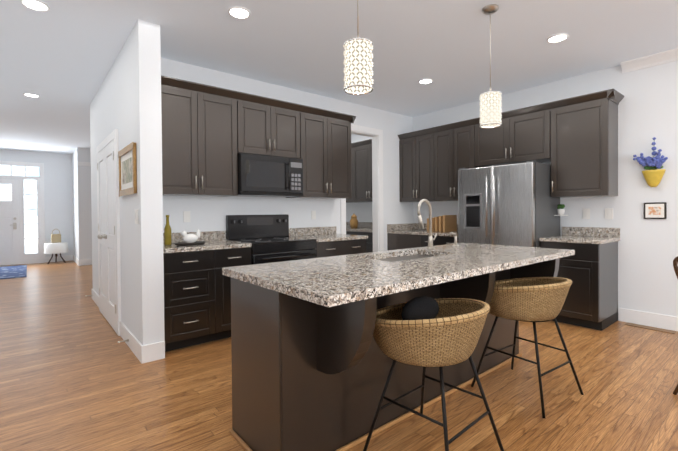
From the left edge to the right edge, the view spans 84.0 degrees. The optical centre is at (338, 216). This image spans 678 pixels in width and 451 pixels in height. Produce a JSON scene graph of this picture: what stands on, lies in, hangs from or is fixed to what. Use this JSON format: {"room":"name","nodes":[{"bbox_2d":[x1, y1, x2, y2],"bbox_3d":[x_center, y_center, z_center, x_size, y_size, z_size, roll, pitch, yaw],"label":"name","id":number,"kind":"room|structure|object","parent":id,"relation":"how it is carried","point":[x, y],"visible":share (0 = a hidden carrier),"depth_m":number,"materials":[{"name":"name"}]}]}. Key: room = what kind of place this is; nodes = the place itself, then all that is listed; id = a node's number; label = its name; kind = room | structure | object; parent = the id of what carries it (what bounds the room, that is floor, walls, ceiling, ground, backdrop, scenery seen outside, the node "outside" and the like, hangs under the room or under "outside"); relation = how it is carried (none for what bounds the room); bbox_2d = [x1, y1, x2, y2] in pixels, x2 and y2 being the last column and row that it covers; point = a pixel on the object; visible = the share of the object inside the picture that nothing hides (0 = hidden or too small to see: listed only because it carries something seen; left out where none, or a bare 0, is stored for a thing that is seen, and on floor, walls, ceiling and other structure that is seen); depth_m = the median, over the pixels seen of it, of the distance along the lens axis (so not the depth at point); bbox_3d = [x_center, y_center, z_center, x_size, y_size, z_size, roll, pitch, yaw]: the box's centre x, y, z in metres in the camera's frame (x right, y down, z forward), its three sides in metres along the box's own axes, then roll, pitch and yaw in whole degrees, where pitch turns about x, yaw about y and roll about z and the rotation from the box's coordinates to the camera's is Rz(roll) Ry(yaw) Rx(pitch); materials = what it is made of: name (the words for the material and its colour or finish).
{"room":"kitchen","nodes":[
{"label":"kitchen","id":0,"kind":"room"},
{"bbox_2d":[0,261,677,450],"bbox_3d":[-2.026,1.238,3.761,9.100,0.100,16.200,-1,1,-40],"label":"floor","id":1,"kind":"structure","parent":0,"point":[75,375],"depth_m":2.54,"materials":[{"name":"brown wood"}]},
{"bbox_2d":[0,265,26,278],"bbox_3d":[-7.180,1.178,7.835,1.050,0.011,2.250,-1,1,-40],"label":"rug","id":2,"kind":"object","parent":1,"relation":"on","point":[16,271],"visible":0.98,"depth_m":7.96,"materials":[{"name":"blue fabric"}]},
{"bbox_2d":[44,242,68,263],"bbox_3d":[-7.075,0.918,9.420,0.500,0.510,0.500,-1,1,-40],"label":"table","id":3,"kind":"object","parent":1,"relation":"on","point":[56,249],"visible":0.9,"depth_m":9.24,"materials":[{"name":"white wood"}]},
{"bbox_2d":[51,229,60,242],"bbox_3d":[-7.078,0.485,9.415,0.200,0.351,0.120,-1,1,-40],"label":"bag","id":4,"kind":"object","parent":3,"relation":"on","point":[55,238],"visible":1,"depth_m":9.37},
{"bbox_2d":[163,231,251,351],"bbox_3d":[-1.370,0.676,3.690,0.824,1.016,0.676,-1,1,-40],"label":"base cabinet","id":5,"kind":"object","parent":1,"relation":"on","point":[197,297],"visible":0.75,"depth_m":3.41,"materials":[{"name":"brown wood"}]},
{"bbox_2d":[164,215,171,244],"bbox_3d":[-1.620,0.129,3.560,0.064,0.285,0.064,-1,1,-40],"label":"oil bottle","id":6,"kind":"object","parent":5,"relation":"on","point":[167,236],"visible":1,"depth_m":3.54,"materials":[{"name":"yellow glass"}]},
{"bbox_2d":[174,230,205,245],"bbox_3d":[-1.411,0.199,3.576,0.300,0.142,0.200,-1,1,-40],"label":"dish","id":7,"kind":"object","parent":5,"relation":"on","point":[190,239],"visible":1,"depth_m":3.54,"materials":[{"name":"white ceramic"}]},
{"bbox_2d":[226,214,316,264],"bbox_3d":[-0.732,0.578,4.183,0.780,1.190,0.724,-1,1,-40],"label":"range","id":8,"kind":"object","parent":1,"relation":"on","point":[268,238],"visible":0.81,"depth_m":4.17,"materials":[{"name":"black metal"}]},
{"bbox_2d":[288,226,367,257],"bbox_3d":[-0.136,0.654,4.711,0.800,1.016,0.676,-1,1,-40],"label":"base cabinet","id":9,"kind":"object","parent":1,"relation":"on","point":[330,241],"visible":0.27,"depth_m":4.58,"materials":[{"name":"brown wood"}]},
{"bbox_2d":[346,230,372,252],"bbox_3d":[0.537,0.696,6.656,0.642,0.876,0.879,-1,1,-40],"label":"base cabinet","id":10,"kind":"object","parent":1,"relation":"on","point":[369,242],"depth_m":6.23,"materials":[{"name":"brown wood"}]},
{"bbox_2d":[346,226,372,229],"bbox_3d":[0.288,0.237,6.942,0.648,0.038,1.640,-1,1,-40],"label":"countertop","id":11,"kind":"structure","parent":10,"relation":"on","point":[347,227],"depth_m":6.80,"materials":[{"name":"grey stone"}]},
{"bbox_2d":[350,214,357,227],"bbox_3d":[0.276,0.083,6.931,0.150,0.270,0.150,-1,1,-40],"label":"jar","id":12,"kind":"object","parent":11,"relation":"on","point":[353,222],"visible":1,"depth_m":6.88,"materials":[{"name":"brown ceramic"}]},
{"bbox_2d":[225,259,558,450],"bbox_3d":[0.545,0.743,2.502,2.330,0.878,0.910,-1,1,-40],"label":"kitchen island","id":13,"kind":"object","parent":1,"relation":"on","point":[312,361],"depth_m":1.88,"materials":[{"name":"brown wood"}]},
{"bbox_2d":[222,243,573,306],"bbox_3d":[0.569,0.287,2.454,2.360,0.038,0.945,-1,1,-40],"label":"island countertop","id":14,"kind":"structure","parent":13,"relation":"on","point":[332,281],"depth_m":1.96,"materials":[{"name":"grey stone"}]},
{"bbox_2d":[378,251,429,262],"bbox_3d":[0.472,0.399,2.605,0.730,0.212,0.390,-1,1,-40],"label":"sink","id":15,"kind":"object","parent":14,"relation":"in","point":[413,254],"depth_m":2.78,"materials":[{"name":"silver metal"}]},
{"bbox_2d":[417,199,458,248],"bbox_3d":[0.806,0.060,3.051,0.555,0.396,0.075,-1,1,-40],"label":"faucet","id":16,"kind":"object","parent":14,"relation":"on","point":[430,236],"visible":1,"depth_m":2.98,"materials":[{"name":"silver metal"}]},
{"bbox_2d":[387,223,457,249],"bbox_3d":[1.415,0.631,5.566,0.676,1.016,1.336,-1,1,-40],"label":"base cabinet","id":17,"kind":"object","parent":1,"relation":"on","point":[406,236],"visible":0.25,"depth_m":5.60,"materials":[{"name":"brown wood"}]},
{"bbox_2d":[427,215,456,231],"bbox_3d":[1.520,0.102,5.569,0.300,0.240,0.315,-1,1,-40],"label":"cutting boards","id":18,"kind":"object","parent":17,"relation":"on","point":[445,223],"visible":0.96,"depth_m":5.46,"materials":[{"name":"brown wood"}]},
{"bbox_2d":[363,296,503,450],"bbox_3d":[0.433,0.801,1.850,0.634,0.784,0.579,-1,1,-40],"label":"stool","id":19,"kind":"object","parent":1,"relation":"on","point":[426,331],"visible":0.96,"depth_m":1.66,"materials":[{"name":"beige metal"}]},
{"bbox_2d":[458,161,559,247],"bbox_3d":[2.060,0.268,4.624,0.806,1.752,0.917,-1,1,-40],"label":"refrigerator","id":20,"kind":"object","parent":1,"relation":"on","point":[512,204],"visible":0.6,"depth_m":4.31,"materials":[{"name":"silver metal"}]},
{"bbox_2d":[471,277,583,417],"bbox_3d":[1.218,0.787,2.509,0.642,0.784,0.579,-1,1,-40],"label":"stool","id":21,"kind":"object","parent":1,"relation":"on","point":[534,300],"visible":0.85,"depth_m":2.30,"materials":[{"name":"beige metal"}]},
{"bbox_2d":[539,227,619,330],"bbox_3d":[2.621,0.638,4.107,0.676,1.016,0.575,-1,1,-40],"label":"base cabinet","id":22,"kind":"object","parent":1,"relation":"on","point":[589,268],"visible":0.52,"depth_m":3.88,"materials":[{"name":"brown wood"}]},
{"bbox_2d":[625,322,676,333],"bbox_3d":[3.177,1.141,3.846,0.110,0.006,0.400,-1,1,-40],"label":"floor vent","id":23,"kind":"object","parent":1,"relation":"in","point":[651,328],"visible":1,"depth_m":3.82,"materials":[{"name":"beige metal"}]},
{"bbox_2d":[673,256,677,394],"bbox_3d":[2.367,0.706,2.222,0.618,0.934,0.460,0,1,10],"label":"chair","id":24,"kind":"object","parent":1,"relation":"on","point":[675,266],"visible":1,"depth_m":2.40,"materials":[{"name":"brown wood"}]},
{"bbox_2d":[0,19,677,344],"bbox_3d":[-2.112,-0.199,3.599,8.840,2.780,16.110,-1,1,-40],"label":"wall","id":25,"kind":"structure","parent":0,"point":[126,102],"depth_m":4.02,"materials":[{"name":"paint"}]},
{"bbox_2d":[0,179,18,264],"bbox_3d":[-8.134,0.141,8.848,0.920,2.060,0.103,-1,1,-40],"label":"front door","id":26,"kind":"structure","parent":25,"relation":"in","point":[9,233],"depth_m":9.05,"materials":[{"name":"white wood"}]},
{"bbox_2d":[0,165,40,263],"bbox_3d":[-8.000,-0.022,9.005,1.330,2.400,0.030,-1,1,-40],"label":"window","id":27,"kind":"structure","parent":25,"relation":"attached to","point":[30,220],"depth_m":9.30,"materials":[{"name":"glass"}]},
{"bbox_2d":[97,140,116,332],"bbox_3d":[-2.639,0.204,4.219,0.103,1.958,1.129,-1,1,-40],"label":"closet doors","id":28,"kind":"structure","parent":25,"relation":"in","point":[106,230],"depth_m":4.16,"materials":[{"name":"white wood"}]},
{"bbox_2d":[118,142,136,196],"bbox_3d":[-1.901,-0.403,3.376,0.025,0.432,0.672,-1,1,-40],"label":"framed picture","id":29,"kind":"object","parent":25,"relation":"attached to","point":[127,157],"visible":0.98,"depth_m":3.32,"materials":[{"name":"brown wood"}]},
{"bbox_2d":[135,209,138,223],"bbox_3d":[-1.696,0.003,3.149,0.009,0.120,0.115,-1,1,-40],"label":"light switch","id":30,"kind":"object","parent":25,"relation":"attached to","point":[136,217],"visible":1,"depth_m":3.12,"materials":[{"name":"plastic"}]},
{"bbox_2d":[183,211,189,221],"bbox_3d":[-1.591,0.005,3.938,0.070,0.115,0.008,-1,1,-40],"label":"outlet","id":31,"kind":"object","parent":25,"relation":"attached to","point":[186,216],"depth_m":3.93,"materials":[{"name":"plastic"}]},
{"bbox_2d":[161,75,355,198],"bbox_3d":[-0.843,-0.760,4.310,2.465,1.075,0.383,-1,1,-40],"label":"upper cabinet","id":32,"kind":"object","parent":25,"relation":"attached to","point":[209,132],"visible":0.92,"depth_m":3.91,"materials":[{"name":"brown wood"}]},
{"bbox_2d":[237,153,302,196],"bbox_3d":[-0.828,-0.448,4.277,0.780,0.436,0.450,-1,1,-40],"label":"microwave","id":33,"kind":"object","parent":32,"relation":"attached to","point":[265,176],"visible":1,"depth_m":4.11,"materials":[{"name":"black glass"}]},
{"bbox_2d":[311,211,315,218],"bbox_3d":[-0.335,-0.017,4.977,0.070,0.115,0.008,-1,1,-40],"label":"outlet","id":34,"kind":"object","parent":25,"relation":"attached to","point":[313,213],"depth_m":4.97,"materials":[{"name":"plastic"}]},
{"bbox_2d":[0,48,677,335],"bbox_3d":[-1.200,-0.216,4.418,6.150,2.780,15.770,-1,1,-40],"label":"trim","id":35,"kind":"structure","parent":25,"relation":"attached to","point":[667,56],"depth_m":5.70,"materials":[{"name":"white wood"}]},
{"bbox_2d":[346,222,372,225],"bbox_3d":[0.529,0.163,7.141,0.019,0.102,1.640,-1,1,-40],"label":"backsplash","id":36,"kind":"structure","parent":25,"relation":"attached to","point":[347,223],"depth_m":7.20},
{"bbox_2d":[350,139,371,202],"bbox_3d":[0.637,-0.800,6.732,0.351,1.075,0.879,-1,1,-40],"label":"upper cabinet","id":37,"kind":"object","parent":25,"relation":"attached to","point":[361,166],"depth_m":6.74,"materials":[{"name":"brown wood"}]},
{"bbox_2d":[45,255,677,363],"bbox_3d":[-2.094,1.117,3.684,8.500,0.145,15.770,-1,1,-40],"label":"baseboard","id":38,"kind":"structure","parent":25,"relation":"attached to","point":[148,352],"depth_m":3.81,"materials":[{"name":"white wood"}]},
{"bbox_2d":[398,129,429,201],"bbox_3d":[1.336,-0.767,5.887,0.351,1.075,0.732,-1,1,-40],"label":"upper cabinet","id":39,"kind":"object","parent":25,"relation":"attached to","point":[414,148],"depth_m":5.81,"materials":[{"name":"brown wood"}]},
{"bbox_2d":[430,118,481,200],"bbox_3d":[1.740,-0.764,5.399,0.351,1.075,0.776,-1,1,-40],"label":"upper cabinet","id":40,"kind":"object","parent":25,"relation":"attached to","point":[454,146],"depth_m":5.32,"materials":[{"name":"brown wood"}]},
{"bbox_2d":[478,102,549,166],"bbox_3d":[2.248,-0.984,4.782,0.348,0.630,0.941,-1,1,-40],"label":"upper cabinet","id":41,"kind":"object","parent":25,"relation":"attached to","point":[523,135],"depth_m":4.59,"materials":[{"name":"brown wood"}]},
{"bbox_2d":[554,204,567,215],"bbox_3d":[2.598,-0.075,4.403,0.160,0.135,0.090,-1,1,-40],"label":"potted plant","id":42,"kind":"object","parent":25,"relation":"attached to","point":[560,210],"visible":0.98,"depth_m":4.38,"materials":[{"name":"white ceramic"}]},
{"bbox_2d":[542,89,621,196],"bbox_3d":[2.709,-0.759,4.229,0.348,1.075,0.619,-1,1,-40],"label":"upper cabinet","id":43,"kind":"object","parent":25,"relation":"attached to","point":[573,141],"depth_m":4.05,"materials":[{"name":"brown wood"}]},
{"bbox_2d":[583,209,589,218],"bbox_3d":[2.850,-0.029,4.339,0.008,0.120,0.075,-1,1,-40],"label":"light switch","id":44,"kind":"object","parent":25,"relation":"attached to","point":[586,212],"depth_m":4.34,"materials":[{"name":"plastic"}]},
{"bbox_2d":[605,208,612,218],"bbox_3d":[2.991,-0.028,4.170,0.009,0.120,0.075,-1,1,-40],"label":"light switch","id":45,"kind":"object","parent":25,"relation":"attached to","point":[608,213],"depth_m":4.17,"materials":[{"name":"plastic"}]},
{"bbox_2d":[633,137,667,186],"bbox_3d":[3.182,-0.549,3.846,0.112,0.505,0.276,-1,1,-40],"label":"vase","id":46,"kind":"object","parent":25,"relation":"attached to","point":[652,175],"visible":1,"depth_m":3.81,"materials":[{"name":"yellow ceramic"}]},
{"bbox_2d":[644,202,666,218],"bbox_3d":[3.239,-0.057,3.859,0.022,0.170,0.180,-1,1,-40],"label":"framed picture","id":47,"kind":"object","parent":25,"relation":"attached to","point":[655,210],"visible":1,"depth_m":3.85},
{"bbox_2d":[0,0,677,153],"bbox_3d":[-2.050,-1.641,3.728,9.100,0.100,16.200,-1,1,-40],"label":"ceiling","id":48,"kind":"structure","parent":0,"point":[59,57],"depth_m":3.55,"materials":[{"name":"paint"}]},
{"bbox_2d":[23,93,39,97],"bbox_3d":[-4.022,-1.584,4.926,0.174,0.016,0.174,-1,1,-40],"label":"recessed light","id":49,"kind":"object","parent":48,"relation":"in","point":[31,95],"visible":1,"depth_m":4.93,"materials":[{"name":"white"}]},
{"bbox_2d":[20,0,49,11],"bbox_3d":[-2.260,-1.575,2.802,0.174,0.016,0.174,-1,1,-40],"label":"recessed light","id":50,"kind":"object","parent":48,"relation":"in","point":[38,5],"visible":0.98,"depth_m":2.81,"materials":[{"name":"white"}]},
{"bbox_2d":[228,6,250,18],"bbox_3d":[-0.778,-1.589,2.938,0.174,0.016,0.174,-1,1,-40],"label":"recessed light","id":51,"kind":"object","parent":48,"relation":"in","point":[237,12],"visible":0.98,"depth_m":2.93,"materials":[{"name":"white"}]},
{"bbox_2d":[343,0,372,94],"bbox_3d":[0.102,-1.135,2.032,0.165,0.908,0.163,-1,1,-40],"label":"pendant light","id":52,"kind":"object","parent":48,"relation":"hanging from","point":[358,63],"visible":1,"depth_m":1.98,"materials":[{"name":"silver metal"}]},
{"bbox_2d":[418,78,432,83],"bbox_3d":[1.042,-1.622,4.520,0.174,0.016,0.174,-1,1,-40],"label":"recessed light","id":53,"kind":"object","parent":48,"relation":"in","point":[425,81],"visible":1,"depth_m":4.53,"materials":[{"name":"white"}]},
{"bbox_2d":[479,4,501,127],"bbox_3d":[1.173,-1.154,2.917,0.165,0.908,0.163,-1,1,-40],"label":"pendant light","id":54,"kind":"object","parent":48,"relation":"hanging from","point":[490,107],"visible":1,"depth_m":2.87,"materials":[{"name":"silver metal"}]},
{"bbox_2d":[547,33,568,42],"bbox_3d":[1.985,-1.617,3.418,0.174,0.016,0.174,-1,1,-40],"label":"recessed light","id":55,"kind":"object","parent":48,"relation":"in","point":[556,38],"visible":0.98,"depth_m":3.42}
]}

